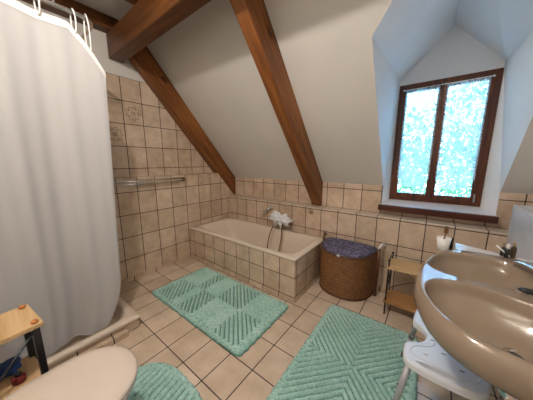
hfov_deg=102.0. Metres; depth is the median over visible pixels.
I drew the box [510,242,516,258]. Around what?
bottle
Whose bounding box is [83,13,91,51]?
curtain ring
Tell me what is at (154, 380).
rug
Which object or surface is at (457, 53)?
wall
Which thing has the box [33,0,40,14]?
curtain ring
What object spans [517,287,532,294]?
tap
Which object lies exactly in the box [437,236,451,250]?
toothbrush cup
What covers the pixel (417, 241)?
wall
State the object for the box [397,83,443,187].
lace curtain
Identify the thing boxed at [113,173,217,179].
trim
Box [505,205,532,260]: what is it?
mirror
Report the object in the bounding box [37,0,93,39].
rail
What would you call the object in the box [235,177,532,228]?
wall tiles
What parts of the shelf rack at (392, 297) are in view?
post, post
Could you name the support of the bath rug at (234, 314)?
on the floor
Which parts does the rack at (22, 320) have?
leg, knob, leg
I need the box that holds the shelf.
[455,243,532,262]
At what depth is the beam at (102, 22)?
1.93 m
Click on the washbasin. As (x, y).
(471, 304)
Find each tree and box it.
[397,112,427,193]
[399,82,483,196]
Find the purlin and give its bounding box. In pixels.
[106,0,210,62]
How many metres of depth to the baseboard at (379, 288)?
2.25 m
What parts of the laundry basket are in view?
lid, post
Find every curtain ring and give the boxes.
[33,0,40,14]
[70,8,76,33]
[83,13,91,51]
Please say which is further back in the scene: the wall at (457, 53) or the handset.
the handset
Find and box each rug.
[127,362,201,399]
[152,267,288,356]
[265,305,417,399]
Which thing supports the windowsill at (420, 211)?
attached to the wall at (417, 241)
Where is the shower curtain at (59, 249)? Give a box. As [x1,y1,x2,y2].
[0,0,120,362]
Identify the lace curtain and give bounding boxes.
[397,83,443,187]
[435,75,495,189]
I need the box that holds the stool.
[391,310,491,399]
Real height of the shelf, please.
0.015 m
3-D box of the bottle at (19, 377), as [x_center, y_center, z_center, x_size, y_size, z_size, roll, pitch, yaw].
[-1.157,0.829,1.009,0.046,0.048,0.045,8,13,37]
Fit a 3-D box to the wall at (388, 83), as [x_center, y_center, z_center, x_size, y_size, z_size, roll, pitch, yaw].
[0.990,-0.500,1.897,0.100,1.270,1.021,8,13,37]
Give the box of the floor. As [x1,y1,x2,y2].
[112,257,499,399]
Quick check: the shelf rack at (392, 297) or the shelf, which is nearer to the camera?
the shelf
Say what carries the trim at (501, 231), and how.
on the wall at (417, 241)
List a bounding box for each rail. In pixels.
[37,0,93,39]
[114,177,185,186]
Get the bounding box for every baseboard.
[121,254,191,284]
[377,286,385,291]
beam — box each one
[22,0,118,32]
[125,0,138,4]
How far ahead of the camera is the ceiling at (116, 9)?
1.94 m
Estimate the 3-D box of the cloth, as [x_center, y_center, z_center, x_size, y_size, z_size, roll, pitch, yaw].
[-1.258,0.816,1.054,0.121,0.058,0.087,8,13,37]
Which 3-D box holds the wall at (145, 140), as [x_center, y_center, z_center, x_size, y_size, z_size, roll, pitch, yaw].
[-1.548,-0.231,2.600,0.190,2.223,3.500,8,13,37]
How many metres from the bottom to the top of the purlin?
0.225 m
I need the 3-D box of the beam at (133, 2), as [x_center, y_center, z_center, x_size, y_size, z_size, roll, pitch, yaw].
[-1.429,-1.546,1.214,0.110,0.120,1.530,8,13,37]
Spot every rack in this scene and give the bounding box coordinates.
[0,304,48,399]
[383,252,423,313]
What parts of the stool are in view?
leg, leg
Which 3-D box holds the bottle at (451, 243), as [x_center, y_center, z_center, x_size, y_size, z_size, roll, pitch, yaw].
[1.041,0.245,1.216,0.016,0.068,0.016,8,13,37]
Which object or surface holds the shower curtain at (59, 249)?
hanging from the curtain ring
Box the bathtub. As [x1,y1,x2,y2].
[190,217,325,302]
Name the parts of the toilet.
seat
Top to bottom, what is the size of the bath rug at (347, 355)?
0.040 m
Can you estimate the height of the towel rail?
0.054 m
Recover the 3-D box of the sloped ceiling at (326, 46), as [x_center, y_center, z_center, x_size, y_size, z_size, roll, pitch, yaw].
[0.342,-0.963,1.918,3.850,1.722,1.484,8,13,37]
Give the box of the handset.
[261,205,273,214]
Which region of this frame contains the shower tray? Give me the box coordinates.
[46,296,139,370]
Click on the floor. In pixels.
(162, 335)
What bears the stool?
on the floor
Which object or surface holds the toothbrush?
in the toothbrush cup
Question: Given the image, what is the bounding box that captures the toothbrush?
[443,226,448,238]
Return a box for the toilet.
[4,346,137,399]
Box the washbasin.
[413,250,532,399]
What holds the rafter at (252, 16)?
attached to the sloped ceiling at (326, 46)
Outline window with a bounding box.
[389,67,503,206]
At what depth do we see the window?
1.98 m
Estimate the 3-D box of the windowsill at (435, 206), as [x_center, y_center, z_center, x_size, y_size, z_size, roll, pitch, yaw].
[1.582,0.079,2.071,0.850,0.073,0.190,8,13,37]
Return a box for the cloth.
[0,356,21,377]
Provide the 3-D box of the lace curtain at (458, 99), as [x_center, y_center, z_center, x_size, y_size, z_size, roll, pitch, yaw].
[1.722,-0.562,1.918,0.321,0.949,0.016,8,13,37]
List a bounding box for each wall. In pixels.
[105,72,212,177]
[113,174,233,280]
[228,197,506,295]
[372,37,400,201]
[394,25,504,206]
[480,32,532,214]
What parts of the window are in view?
sash, sash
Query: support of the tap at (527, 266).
on the washbasin
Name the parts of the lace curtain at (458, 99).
rod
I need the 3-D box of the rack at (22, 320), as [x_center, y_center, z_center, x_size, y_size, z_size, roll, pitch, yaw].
[-1.276,0.881,0.924,0.250,0.618,0.480,6,12,30]
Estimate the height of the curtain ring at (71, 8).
0.142 m
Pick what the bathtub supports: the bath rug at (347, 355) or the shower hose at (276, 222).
the shower hose at (276, 222)
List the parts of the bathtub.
panel, panel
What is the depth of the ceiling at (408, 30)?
1.54 m
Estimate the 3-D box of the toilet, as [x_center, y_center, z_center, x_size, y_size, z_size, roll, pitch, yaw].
[-0.893,0.837,0.744,0.403,0.765,0.804,8,13,37]
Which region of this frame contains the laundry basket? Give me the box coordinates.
[319,232,385,301]
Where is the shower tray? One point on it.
(124, 320)
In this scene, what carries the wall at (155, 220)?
attached to the wall at (145, 140)
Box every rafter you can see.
[128,46,234,194]
[230,0,322,205]
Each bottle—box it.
[11,371,26,385]
[449,238,452,249]
[499,242,505,255]
[503,244,510,257]
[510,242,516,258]
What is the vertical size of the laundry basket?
0.540 m
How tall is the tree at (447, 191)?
7.318 m
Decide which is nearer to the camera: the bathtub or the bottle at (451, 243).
the bottle at (451, 243)
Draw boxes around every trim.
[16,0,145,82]
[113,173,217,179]
[228,195,507,234]
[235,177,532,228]
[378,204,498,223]
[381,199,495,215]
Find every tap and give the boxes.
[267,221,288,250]
[512,261,532,270]
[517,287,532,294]
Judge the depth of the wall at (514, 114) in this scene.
1.62 m
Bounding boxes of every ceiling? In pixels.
[74,0,133,19]
[147,0,532,193]
[372,0,532,79]
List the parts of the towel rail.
rail, rail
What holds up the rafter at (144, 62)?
attached to the wall at (145, 140)
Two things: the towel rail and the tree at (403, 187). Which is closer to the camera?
the towel rail
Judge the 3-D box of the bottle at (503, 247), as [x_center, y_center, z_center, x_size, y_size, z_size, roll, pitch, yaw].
[1.247,0.258,1.138,0.020,0.073,0.020,8,13,37]

